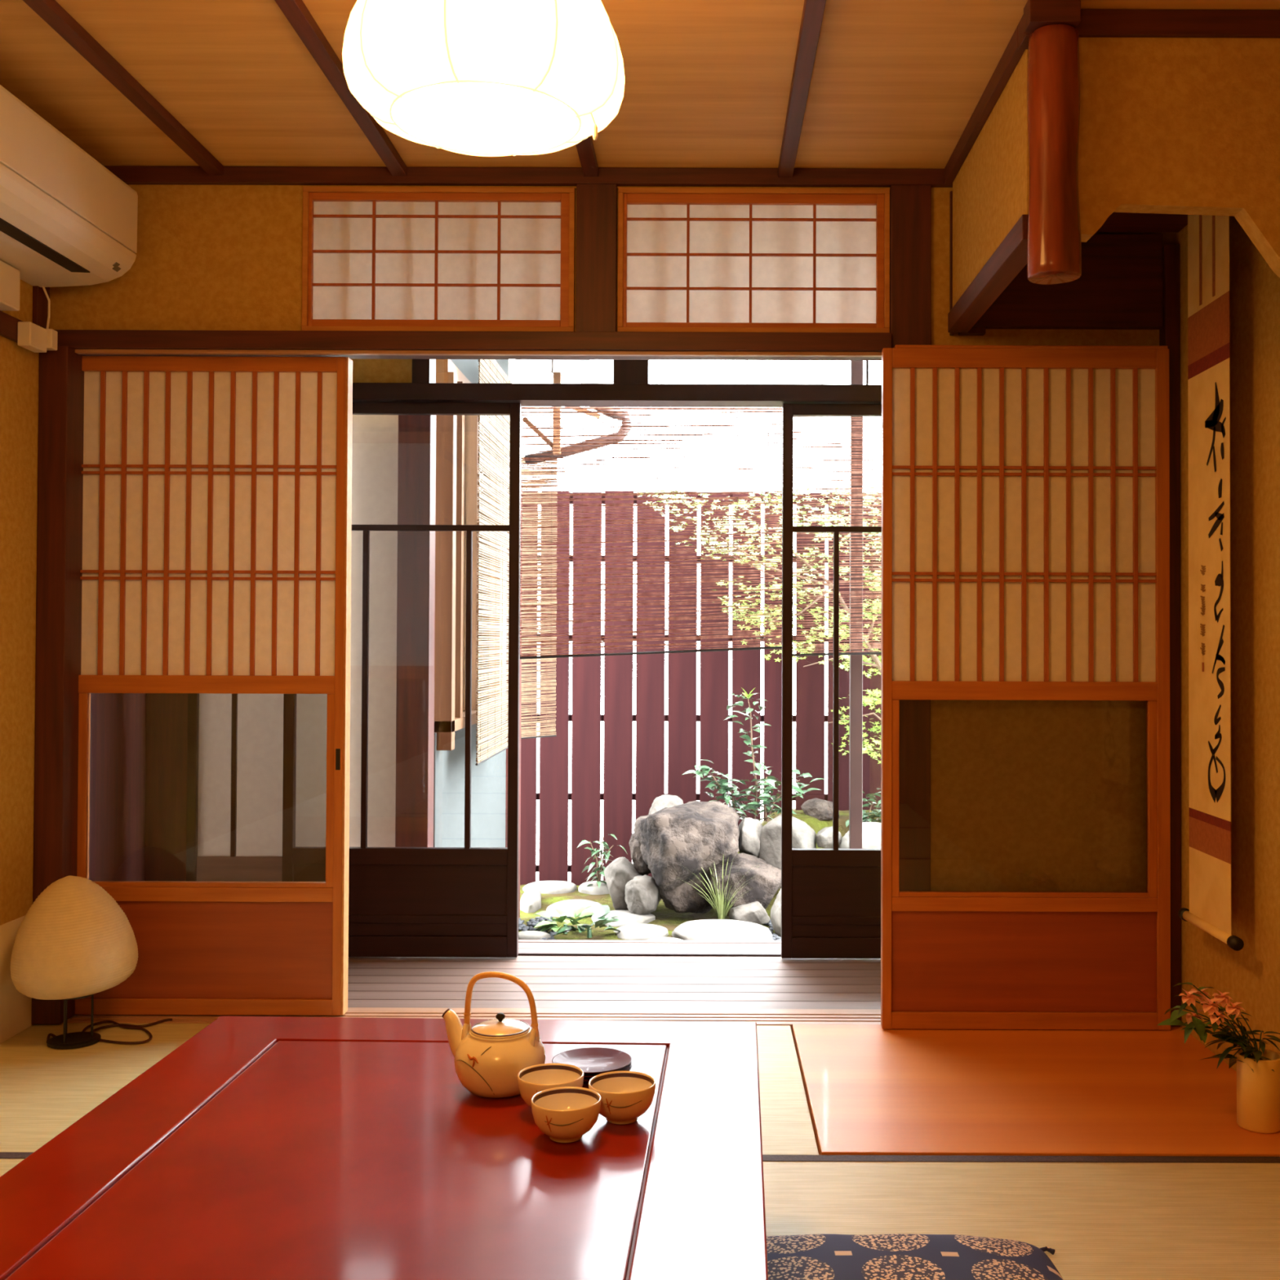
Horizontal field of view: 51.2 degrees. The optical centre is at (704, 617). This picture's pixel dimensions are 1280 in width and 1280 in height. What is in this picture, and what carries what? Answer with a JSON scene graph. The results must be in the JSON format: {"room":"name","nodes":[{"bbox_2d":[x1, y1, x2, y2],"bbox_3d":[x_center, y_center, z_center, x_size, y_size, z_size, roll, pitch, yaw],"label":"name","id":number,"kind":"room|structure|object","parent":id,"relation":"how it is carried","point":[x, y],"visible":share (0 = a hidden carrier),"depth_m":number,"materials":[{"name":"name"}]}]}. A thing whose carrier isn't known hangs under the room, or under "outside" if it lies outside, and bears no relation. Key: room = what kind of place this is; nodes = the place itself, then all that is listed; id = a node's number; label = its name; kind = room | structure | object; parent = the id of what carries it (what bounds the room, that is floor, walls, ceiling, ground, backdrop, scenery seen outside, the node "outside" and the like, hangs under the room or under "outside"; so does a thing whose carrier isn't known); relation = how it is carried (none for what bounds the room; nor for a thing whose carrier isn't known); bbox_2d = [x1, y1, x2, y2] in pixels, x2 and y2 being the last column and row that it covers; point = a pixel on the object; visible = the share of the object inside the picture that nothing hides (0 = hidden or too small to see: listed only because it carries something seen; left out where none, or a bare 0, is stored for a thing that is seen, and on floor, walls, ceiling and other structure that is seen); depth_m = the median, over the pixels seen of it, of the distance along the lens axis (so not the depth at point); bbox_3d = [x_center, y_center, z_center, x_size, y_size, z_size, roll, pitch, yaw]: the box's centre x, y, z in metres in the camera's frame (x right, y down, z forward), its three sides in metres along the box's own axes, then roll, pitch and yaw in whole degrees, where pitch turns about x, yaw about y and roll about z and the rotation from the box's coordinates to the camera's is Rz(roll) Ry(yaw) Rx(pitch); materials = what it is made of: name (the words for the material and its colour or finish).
{"room":"traditional dwelling","nodes":[
{"label":"traditional dwelling","id":0,"kind":"room"},
{"bbox_2d":[0,280,50,1044],"bbox_3d":[-1.760,-0.091,1.097,0.130,2.305,4.990,0,-1,0],"label":"wall","id":1,"kind":"structure","parent":0,"point":[19,366],"depth_m":3.35,"materials":[{"name":"beige paint"}]},
{"bbox_2d":[0,260,20,311],"bbox_3d":[-1.697,-0.801,3.208,0.050,0.100,0.110,0,-1,0],"label":"duct cover","id":2,"kind":"object","parent":1,"relation":"attached to","point":[10,277],"visible":1,"depth_m":3.21,"materials":[{"name":"white plastic"}]},
{"bbox_2d":[17,321,57,352],"bbox_3d":[-1.685,-0.707,3.371,0.044,0.063,0.120,0,-1,0],"label":"wall socket","id":3,"kind":"object","parent":1,"relation":"attached to","point":[33,337],"visible":1,"depth_m":3.34,"materials":[{"name":"white plastic"}]},
{"bbox_2d":[42,285,50,328],"bbox_3d":[-1.685,-0.794,3.415,0.021,0.112,0.009,0,-1,-8],"label":"power cord","id":4,"kind":"object","parent":3,"relation":"attached to","point":[43,286],"visible":1,"depth_m":3.41,"materials":[{"name":"white plastic"}]},
{"bbox_2d":[0,84,137,287],"bbox_3d":[-1.590,-0.982,3.036,0.262,0.252,0.800,0,-1,0],"label":"air conditioner","id":5,"kind":"object","parent":1,"relation":"attached to","point":[66,220],"visible":1,"depth_m":3.10,"materials":[{"name":"white plastic"}]},
{"bbox_2d":[0,217,89,272],"bbox_3d":[-1.552,-0.868,3.009,0.034,0.013,0.650,0,-1,0],"label":"outlet","id":6,"kind":"object","parent":5,"relation":"attached to","point":[12,229],"depth_m":3.11,"materials":[{"name":"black plastic"}]},
{"bbox_2d":[89,359,435,881],"bbox_3d":[-0.360,0.011,3.990,2.880,2.300,0.800,0,-1,0],"label":"wall","id":7,"kind":"structure","parent":0,"point":[185,787],"depth_m":4.27,"materials":[{"name":"beige paint"}]},
{"bbox_2d":[352,359,881,956],"bbox_3d":[-0.353,0.118,4.424,2.795,2.500,0.590,0,-1,0],"label":"door frame","id":8,"kind":"structure","parent":7,"relation":"attached to","point":[630,387],"depth_m":4.15,"materials":[{"name":"brown wood"}]},
{"bbox_2d":[282,402,521,957],"bbox_3d":[-0.946,0.191,4.178,0.733,1.731,0.032,0,-1,0],"label":"door","id":9,"kind":"structure","parent":8,"relation":"attached to","point":[428,902],"depth_m":4.16,"materials":[{"name":"brown wood"}]},
{"bbox_2d":[781,403,881,958],"bbox_3d":[0.614,0.196,4.178,0.740,1.731,0.032,0,-1,0],"label":"door","id":10,"kind":"structure","parent":8,"relation":"attached to","point":[831,898],"depth_m":4.16,"materials":[{"name":"brown wood"}]},
{"bbox_2d":[865,360,868,384],"bbox_3d":[0.017,-0.910,4.195,1.744,0.368,0.020,0,-1,0],"label":"window","id":11,"kind":"structure","parent":8,"relation":"attached to","point":[866,362],"depth_m":4.18,"materials":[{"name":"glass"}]},
{"bbox_2d":[31,165,1181,1026],"bbox_3d":[-0.245,-0.048,3.509,3.160,2.305,0.185,0,-1,0],"label":"wall","id":12,"kind":"structure","parent":0,"point":[995,795],"depth_m":3.49,"materials":[{"name":"beige paint"}]},
{"bbox_2d":[75,355,352,1015],"bbox_3d":[-1.315,0.176,3.542,0.738,1.738,0.051,0,-1,0],"label":"door","id":13,"kind":"structure","parent":12,"relation":"in","point":[217,502],"depth_m":3.53,"materials":[{"name":"brown wood"}]},
{"bbox_2d":[301,186,575,331],"bbox_3d":[-0.699,-0.942,3.549,0.715,0.382,0.092,0,-1,0],"label":"window","id":14,"kind":"structure","parent":12,"relation":"in","point":[427,259],"depth_m":3.52,"materials":[{"name":"white paper"}]},
{"bbox_2d":[617,187,889,332],"bbox_3d":[0.131,-0.939,3.549,0.715,0.382,0.092,0,-1,0],"label":"window","id":15,"kind":"structure","parent":12,"relation":"in","point":[691,260],"depth_m":3.52,"materials":[{"name":"white paper"}]},
{"bbox_2d":[880,347,1170,1030],"bbox_3d":[0.825,0.179,3.428,0.736,1.743,0.030,0,-1,0],"label":"door","id":16,"kind":"structure","parent":12,"relation":"in","point":[1025,492],"depth_m":3.43,"materials":[{"name":"brown wood"}]},
{"bbox_2d":[0,0,1279,177],"bbox_3d":[-0.241,-1.255,1.120,3.160,0.126,5.000,0,-1,0],"label":"ceiling","id":17,"kind":"structure","parent":0,"point":[785,86],"depth_m":2.95,"materials":[{"name":"brown wood"}]},
{"bbox_2d":[342,0,624,156],"bbox_3d":[-0.344,-0.976,2.116,0.435,0.452,0.435,0,-1,0],"label":"pendant lamp","id":18,"kind":"object","parent":17,"relation":"hanging from","point":[474,77],"visible":1,"depth_m":1.99,"materials":[{"name":"white paper"}]},
{"bbox_2d":[391,82,578,153],"bbox_3d":[-0.345,-0.783,2.112,0.292,0.014,0.292,0,-1,0],"label":"diffuser","id":19,"kind":"object","parent":18,"relation":"attached to","point":[517,117],"depth_m":2.07,"materials":[{"name":"white paper"}]},
{"bbox_2d":[62,939,1279,1156],"bbox_3d":[-0.249,1.101,1.498,3.160,0.164,5.830,0,-1,0],"label":"floor","id":20,"kind":"structure","parent":0,"point":[870,1089],"depth_m":3.22,"materials":[{"name":"brown wood"}]},
{"bbox_2d":[0,1151,33,1176],"bbox_3d":[-1.177,1.054,2.133,1.101,0.052,0.896,0,-1,0],"label":"mat","id":21,"kind":"object","parent":20,"relation":"on","point":[8,1160],"visible":0.02,"depth_m":2.55,"materials":[{"name":"wicker"}]},
{"bbox_2d":[0,1022,818,1155],"bbox_3d":[-0.752,1.070,3.018,1.951,0.050,0.866,0,-1,0],"label":"mat","id":22,"kind":"object","parent":20,"relation":"on","point":[44,1090],"visible":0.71,"depth_m":3.02,"materials":[{"name":"wicker"}]},
{"bbox_2d":[9,875,137,1048],"bbox_3d":[-1.550,0.840,3.287,0.286,0.408,0.286,0,-1,0],"label":"table lamp","id":23,"kind":"object","parent":22,"relation":"on","point":[74,941],"visible":1,"depth_m":3.20,"materials":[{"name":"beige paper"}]},
{"bbox_2d":[46,1017,172,1044],"bbox_3d":[-1.503,1.043,3.366,0.271,0.006,0.207,0,-1,0],"label":"cord","id":24,"kind":"object","parent":22,"relation":"on","point":[122,1025],"visible":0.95,"depth_m":3.39,"materials":[{"name":"black plastic"}]},
{"bbox_2d":[762,1155,1279,1279],"bbox_3d":[0.304,1.059,2.133,1.853,0.052,0.896,0,-1,0],"label":"mat","id":25,"kind":"object","parent":20,"relation":"on","point":[1103,1217],"visible":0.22,"depth_m":2.36,"materials":[{"name":"wicker"}]},
{"bbox_2d":[766,1233,1063,1279],"bbox_3d":[0.281,0.999,1.906,0.580,0.063,0.549,0,-1,0],"label":"floor cushion","id":26,"kind":"object","parent":25,"relation":"on","point":[897,1256],"visible":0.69,"depth_m":2.03,"materials":[{"name":"blue fabric"}]},
{"bbox_2d":[1236,1048,1279,1133],"bbox_3d":[1.138,0.969,2.734,0.087,0.148,0.087,0,-1,0],"label":"flower vase","id":27,"kind":"object","parent":20,"relation":"on","point":[1258,1091],"visible":0.91,"depth_m":2.70,"materials":[{"name":"yellow ceramic"}]},
{"bbox_2d":[1157,982,1279,1071],"bbox_3d":[1.067,0.873,2.739,0.274,0.243,0.158,0,-1,0],"label":"flower arrangement","id":28,"kind":"object","parent":27,"relation":"in","point":[1194,1022],"visible":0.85,"depth_m":2.72,"materials":[{"name":"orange plant"}]},
{"bbox_3d":[-0.249,1.042,1.208,2.958,0.052,0.946,0,-1,0],"label":"mat","id":29,"kind":"object","parent":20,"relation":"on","visible":0},
{"bbox_2d":[0,1016,768,1279],"bbox_3d":[-0.391,0.846,1.499,0.920,0.348,1.550,0,-1,2],"label":"table","id":30,"kind":"object","parent":29,"relation":"on","point":[258,1148],"visible":0.98,"depth_m":1.62,"materials":[{"name":"red paint"}]},
{"bbox_2d":[441,971,546,1097],"bbox_3d":[-0.297,0.595,1.920,0.138,0.168,0.131,1,-1,-23],"label":"teapot","id":31,"kind":"object","parent":30,"relation":"on","point":[490,1055],"visible":0.98,"depth_m":1.88,"materials":[{"name":"beige ceramic"}]},
{"bbox_2d":[466,1053,478,1063],"bbox_3d":[-0.324,0.618,1.867,0.023,0.009,0.005,0,-1,36],"label":"flower","id":32,"kind":"object","parent":31,"relation":"on","point":[471,1058],"depth_m":1.87,"materials":[{"name":"orange ceramic"}]},
{"bbox_2d":[517,1062,583,1106],"bbox_3d":[-0.211,0.652,1.835,0.091,0.050,0.091,0,-1,0],"label":"tea cup","id":33,"kind":"object","parent":30,"relation":"on","point":[531,1080],"visible":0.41,"depth_m":1.86,"materials":[{"name":"beige ceramic"}]},
{"bbox_2d":[530,1086,600,1142],"bbox_3d":[-0.180,0.651,1.737,0.091,0.050,0.091,0,-1,0],"label":"tea cup","id":34,"kind":"object","parent":30,"relation":"on","point":[565,1114],"visible":1,"depth_m":1.72,"materials":[{"name":"beige ceramic"}]},
{"bbox_2d":[582,1064,631,1084],"bbox_3d":[-0.166,0.673,1.974,0.118,0.015,0.118,0,-1,0],"label":"saucer","id":35,"kind":"object","parent":30,"relation":"on","point":[586,1081],"visible":0.12,"depth_m":1.94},
{"bbox_2d":[583,1061,631,1079],"bbox_3d":[-0.166,0.667,1.974,0.118,0.015,0.118,0,-1,0],"label":"saucer","id":36,"kind":"object","parent":35,"relation":"on","point":[588,1077],"visible":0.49,"depth_m":1.95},
{"bbox_2d":[551,1047,631,1075],"bbox_3d":[-0.166,0.662,1.974,0.118,0.015,0.118,0,-1,0],"label":"saucer","id":37,"kind":"object","parent":36,"relation":"on","point":[592,1060],"visible":0.78,"depth_m":1.99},
{"bbox_2d":[588,1071,655,1124],"bbox_3d":[-0.111,0.652,1.803,0.091,0.050,0.091,0,-1,0],"label":"tea cup","id":38,"kind":"object","parent":30,"relation":"on","point":[625,1095],"visible":0.95,"depth_m":1.78,"materials":[{"name":"beige ceramic"}]},
{"bbox_2d":[944,0,1279,332],"bbox_3d":[0.931,-0.881,3.017,0.615,0.607,0.942,0,-1,0],"label":"wall","id":39,"kind":"structure","parent":0,"point":[1180,109],"depth_m":2.62,"materials":[{"name":"beige paint"}]},
{"bbox_2d":[1026,23,1081,284],"bbox_3d":[0.683,-0.900,2.600,0.103,0.477,0.104,0,-1,0],"label":"post","id":40,"kind":"object","parent":39,"relation":"attached to","point":[1054,248],"visible":1,"depth_m":2.56,"materials":[{"name":"brown wood"}]},
{"bbox_3d":[1.223,-1.011,3.096,0.030,0.010,0.006,0,-1,0],"label":"hook","id":41,"kind":"object","parent":39,"relation":"attached to","visible":0},
{"bbox_2d":[1177,214,1244,951],"bbox_3d":[1.184,-0.141,3.082,0.066,1.740,0.324,0,-1,0],"label":"scroll","id":42,"kind":"object","parent":41,"relation":"hanging from","point":[1208,236],"visible":0.97,"depth_m":3.07,"materials":[{"name":"paper"}]},
{"bbox_2d":[1173,216,1279,1071],"bbox_3d":[1.285,-0.081,1.097,0.100,2.305,4.990,0,-1,0],"label":"wall","id":43,"kind":"structure","parent":0,"point":[1250,975],"depth_m":3.03,"materials":[{"name":"beige paint"}]},
{"bbox_3d":[-0.296,-1.216,4.135,3.200,0.040,1.050,0,-1,0],"label":"eave","id":44,"kind":"object","parent":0,"visible":0},
{"bbox_2d":[520,359,782,659],"bbox_3d":[-0.189,-0.521,4.609,0.962,1.335,0.009,0,-1,0],"label":"blind","id":45,"kind":"object","parent":44,"relation":"hanging from","point":[552,427],"visible":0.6,"depth_m":4.61,"materials":[{"name":"beige wood"}]},
{"bbox_2d":[792,360,881,656],"bbox_3d":[0.662,-0.525,4.629,0.722,1.320,0.009,0,-1,0],"label":"blind","id":46,"kind":"object","parent":44,"relation":"hanging from","point":[825,582],"visible":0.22,"depth_m":4.62,"materials":[{"name":"beige wood"}]},
{"label":"outside","id":47,"kind":"structure","parent":0,"visible":0},
{"bbox_2d":[536,720,827,882],"bbox_3d":[-0.005,1.554,14.577,28.000,0.050,14.800,0,-1,0],"label":"pavement","id":48,"kind":"structure","parent":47,"point":[730,725],"depth_m":13.31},
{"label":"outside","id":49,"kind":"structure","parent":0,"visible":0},
{"bbox_2d":[518,808,880,940],"bbox_3d":[0.196,1.194,5.772,4.800,0.435,2.700,0,-1,0],"label":"ground","id":50,"kind":"structure","parent":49,"point":[669,919],"depth_m":6.33,"materials":[{"name":"green plant"}]},
{"bbox_2d":[433,359,602,918],"bbox_3d":[-0.840,0.011,5.365,0.720,2.780,1.770,0,-1,0],"label":"exterior wall","id":51,"kind":"structure","parent":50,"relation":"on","point":[457,444],"depth_m":4.76,"materials":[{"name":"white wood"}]},
{"bbox_2d":[475,359,512,765],"bbox_3d":[-0.799,-0.327,5.128,0.009,1.711,0.828,0,-1,0],"label":"blind","id":52,"kind":"object","parent":51,"relation":"hanging from","point":[490,371],"visible":0.76,"depth_m":5.04,"materials":[{"name":"beige wood"}]},
{"bbox_2d":[520,368,557,738],"bbox_3d":[-0.788,-0.299,6.205,0.208,1.732,0.009,0,-1,0],"label":"blind","id":53,"kind":"object","parent":51,"relation":"hanging from","point":[528,686],"visible":0.53,"depth_m":6.20,"materials":[{"name":"beige wood"}]},
{"bbox_2d":[521,372,631,465],"bbox_3d":[-0.565,-0.879,5.881,0.490,0.394,0.113,0,-1,12],"label":"eave","id":54,"kind":"object","parent":51,"relation":"attached to","point":[557,375],"visible":0.52,"depth_m":5.86,"materials":[{"name":"brown wood"}]},
{"bbox_2d":[520,888,541,912],"bbox_3d":[-0.842,1.400,6.500,0.105,0.123,0.341,0,-1,0],"label":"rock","id":55,"kind":"object","parent":50,"relation":"on","point":[531,900],"visible":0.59,"depth_m":6.38,"materials":[{"name":"white stone"}]},
{"bbox_2d":[518,930,551,939],"bbox_3d":[-0.743,1.388,5.767,0.159,0.062,0.076,0,-1,0],"label":"edging stone","id":56,"kind":"object","parent":50,"relation":"on","point":[527,935],"visible":0.47,"depth_m":5.74,"materials":[{"name":"white stone"}]},
{"bbox_2d":[522,880,577,893],"bbox_3d":[-0.793,1.405,6.829,0.276,0.105,0.177,0,-1,0],"label":"edging stone","id":57,"kind":"object","parent":50,"relation":"on","point":[544,886],"visible":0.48,"depth_m":6.78,"materials":[{"name":"white stone"}]},
{"bbox_2d":[533,906,594,933],"bbox_3d":[-0.610,1.339,5.881,0.312,0.103,0.302,-1,-1,38],"label":"plant","id":58,"kind":"object","parent":50,"relation":"on","point":[545,925],"visible":0.94,"depth_m":5.89,"materials":[{"name":"green plant"}]},
{"bbox_2d":[546,898,602,916],"bbox_3d":[-0.611,1.398,6.359,0.291,0.072,0.380,0,-1,0],"label":"stepping stone","id":59,"kind":"object","parent":50,"relation":"on","point":[570,905],"visible":0.41,"depth_m":6.31,"materials":[{"name":"white stone"}]},
{"bbox_2d":[555,905,622,937],"bbox_3d":[-0.496,1.333,5.802,0.291,0.113,0.313,0,-1,0],"label":"plant","id":60,"kind":"object","parent":50,"relation":"on","point":[598,918],"visible":0.95,"depth_m":5.79,"materials":[{"name":"green plant"}]},
{"bbox_2d":[577,880,609,894],"bbox_3d":[-0.547,1.406,6.844,0.200,0.104,0.189,0,-1,0],"label":"edging stone","id":61,"kind":"object","parent":50,"relation":"on","point":[593,889],"visible":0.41,"depth_m":6.77,"materials":[{"name":"white stone"}]},
{"bbox_2d":[577,834,626,888],"bbox_3d":[-0.533,1.254,6.774,0.244,0.303,0.180,1,-1,-22],"label":"bush","id":62,"kind":"object","parent":50,"relation":"on","point":[606,854],"visible":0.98,"depth_m":6.78,"materials":[{"name":"green plant"}]},
{"bbox_2d":[604,857,642,910],"bbox_3d":[-0.378,1.268,6.376,0.205,0.256,0.281,0,-1,0],"label":"rock","id":63,"kind":"object","parent":50,"relation":"on","point":[620,871],"visible":0.71,"depth_m":6.25,"materials":[{"name":"stone"}]},
{"bbox_2d":[604,910,655,927],"bbox_3d":[-0.367,1.396,6.140,0.284,0.062,0.287,0,-1,0],"label":"stepping stone","id":64,"kind":"object","parent":50,"relation":"on","point":[627,917],"visible":0.48,"depth_m":6.09,"materials":[{"name":"white stone"}]},
{"bbox_2d":[624,875,661,915],"bbox_3d":[-0.285,1.288,6.209,0.173,0.180,0.196,0,-1,0],"label":"rock","id":65,"kind":"object","parent":64,"relation":"on","point":[642,896],"visible":0.99,"depth_m":6.14,"materials":[{"name":"stone"}]},
{"bbox_2d":[628,832,651,875],"bbox_3d":[-0.286,1.123,6.399,0.145,0.219,0.248,0,-1,0],"label":"rock","id":66,"kind":"object","parent":50,"relation":"on","point":[639,864],"visible":0.48,"depth_m":6.30,"materials":[{"name":"grey stone"}]},
{"bbox_2d":[613,923,668,940],"bbox_3d":[-0.282,1.391,5.850,0.251,0.063,0.289,0,-1,0],"label":"stepping stone","id":67,"kind":"object","parent":50,"relation":"on","point":[642,931],"visible":0.7,"depth_m":5.80,"materials":[{"name":"white stone"}]},
{"bbox_2d":[518,915,781,940],"bbox_3d":[-0.245,1.382,5.869,1.258,0.040,0.617,0,-1,0],"label":"pebbles","id":68,"kind":"object","parent":50,"relation":"on","point":[531,922],"visible":0.29,"depth_m":5.94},
{"bbox_2d":[646,937,683,940],"bbox_3d":[-0.166,1.387,5.544,0.202,0.104,0.206,0,-1,0],"label":"stepping stone","id":69,"kind":"object","parent":50,"relation":"on","point":[654,938],"visible":0.14,"depth_m":5.55,"materials":[{"name":"white stone"}]},
{"bbox_2d":[651,875,715,913],"bbox_3d":[-0.089,1.275,6.242,0.315,0.218,0.211,0,-1,0],"label":"rock","id":70,"kind":"object","parent":50,"relation":"on","point":[685,898],"visible":0.54,"depth_m":6.17,"materials":[{"name":"grey stone"}]},
{"bbox_2d":[633,800,739,891],"bbox_3d":[-0.084,1.085,6.261,0.504,0.427,0.468,0,-1,0],"label":"boulder","id":71,"kind":"object","parent":50,"relation":"on","point":[693,835],"visible":0.97,"depth_m":6.10,"materials":[{"name":"grey stone"}]},
{"bbox_2d":[648,794,683,813],"bbox_3d":[-0.184,0.983,6.542,0.180,0.228,0.231,0,-1,0],"label":"rock","id":72,"kind":"object","parent":71,"relation":"on","point":[664,801],"visible":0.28,"depth_m":6.49,"materials":[{"name":"stone"}]},
{"bbox_2d":[520,491,881,885],"bbox_3d":[0.304,0.384,7.072,4.049,2.104,0.065,0,-1,0],"label":"fence","id":73,"kind":"object","parent":50,"relation":"on","point":[618,717],"visible":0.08,"depth_m":7.04,"materials":[{"name":"brown wood"}]},
{"bbox_2d":[682,759,758,819],"bbox_3d":[0.104,0.858,6.604,0.331,0.306,0.312,0,-1,25],"label":"shrub","id":74,"kind":"object","parent":50,"relation":"on","point":[721,784],"visible":0.87,"depth_m":6.58,"materials":[{"name":"green plant"}]},
{"bbox_2d":[683,860,759,919],"bbox_3d":[0.066,1.228,6.008,0.380,0.334,0.441,0,-1,0],"label":"grass tuft","id":75,"kind":"object","parent":50,"relation":"on","point":[722,908],"visible":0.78,"depth_m":6.00,"materials":[{"name":"green plant"}]},
{"bbox_2d":[671,919,773,940],"bbox_3d":[0.075,1.391,5.768,0.440,0.136,0.432,0,-1,0],"label":"stepping stone","id":76,"kind":"object","parent":50,"relation":"on","point":[705,929],"visible":0.58,"depth_m":5.68,"materials":[{"name":"white stone"}]},
{"bbox_2d":[704,853,781,909],"bbox_3d":[0.190,1.226,6.186,0.379,0.252,0.347,0,-1,0],"label":"rock","id":77,"kind":"object","parent":50,"relation":"on","point":[766,878],"visible":0.81,"depth_m":6.04,"materials":[{"name":"grey stone"}]},
{"bbox_2d":[728,901,769,924],"bbox_3d":[0.206,1.333,6.014,0.177,0.102,0.169,0,-1,-12],"label":"rock","id":78,"kind":"object","parent":50,"relation":"on","point":[754,912],"visible":0.76,"depth_m":5.95,"materials":[{"name":"stone"}]},
{"bbox_2d":[724,687,776,818],"bbox_3d":[0.241,0.670,6.610,0.293,0.652,0.214,0,-1,0],"label":"shrub","id":79,"kind":"object","parent":50,"relation":"on","point":[748,710],"visible":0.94,"depth_m":6.61,"materials":[{"name":"green plant"}]},
{"bbox_2d":[737,817,762,857],"bbox_3d":[0.223,1.060,6.381,0.138,0.215,0.233,0,-1,0],"label":"rock","id":80,"kind":"object","parent":50,"relation":"on","point":[749,828],"visible":0.65,"depth_m":6.29,"materials":[{"name":"stone"}]},
{"bbox_2d":[638,480,881,764],"bbox_3d":[0.538,0.159,6.640,1.769,1.795,0.863,0,-1,0],"label":"maple tree","id":81,"kind":"object","parent":50,"relation":"on","point":[868,700],"visible":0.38,"depth_m":6.64,"materials":[{"name":"green plant"}]},
{"bbox_2d":[770,888,781,937],"bbox_3d":[0.359,1.304,5.880,0.132,0.215,0.176,0,-1,0],"label":"rock","id":82,"kind":"object","parent":50,"relation":"on","point":[775,911],"visible":0.33,"depth_m":5.84,"materials":[{"name":"white stone"}]},
{"bbox_2d":[737,766,826,822],"bbox_3d":[0.362,0.869,6.517,0.466,0.280,0.297,0,-1,0],"label":"shrub","id":83,"kind":"object","parent":50,"relation":"on","point":[770,781],"visible":0.91,"depth_m":6.50,"materials":[{"name":"green plant"}]},
{"bbox_2d":[759,814,816,869],"bbox_3d":[0.414,1.089,6.363,0.274,0.318,0.320,0,-1,26],"label":"rock","id":84,"kind":"object","parent":50,"relation":"on","point":[803,836],"visible":0.53,"depth_m":6.25,"materials":[{"name":"stone"}]},
{"bbox_2d":[800,798,839,821],"bbox_3d":[0.589,0.983,6.737,0.193,0.133,0.215,0,-1,0],"label":"rock","id":85,"kind":"object","parent":50,"relation":"on","point":[821,810],"visible":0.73,"depth_m":6.68,"materials":[{"name":"grey stone"}]},
{"bbox_2d":[815,826,841,848],"bbox_3d":[0.592,1.044,6.322,0.123,0.104,0.190,0,-1,0],"label":"rock","id":86,"kind":"object","parent":50,"relation":"on","point":[824,838],"visible":0.73,"depth_m":6.26,"materials":[{"name":"stone"}]},
{"bbox_2d":[838,822,880,848],"bbox_3d":[0.765,1.069,6.282,0.277,0.218,0.324,0,-1,0],"label":"rock","id":87,"kind":"object","parent":50,"relation":"on","point":[871,831],"visible":0.27,"depth_m":6.19,"materials":[{"name":"white stone"}]},
{"bbox_2d":[845,787,880,826],"bbox_3d":[0.882,0.959,6.575,0.313,0.245,0.293,-1,-1,42],"label":"shrub","id":88,"kind":"object","parent":50,"relation":"on","point":[875,812],"visible":0.3,"depth_m":6.58,"materials":[{"name":"green plant"}]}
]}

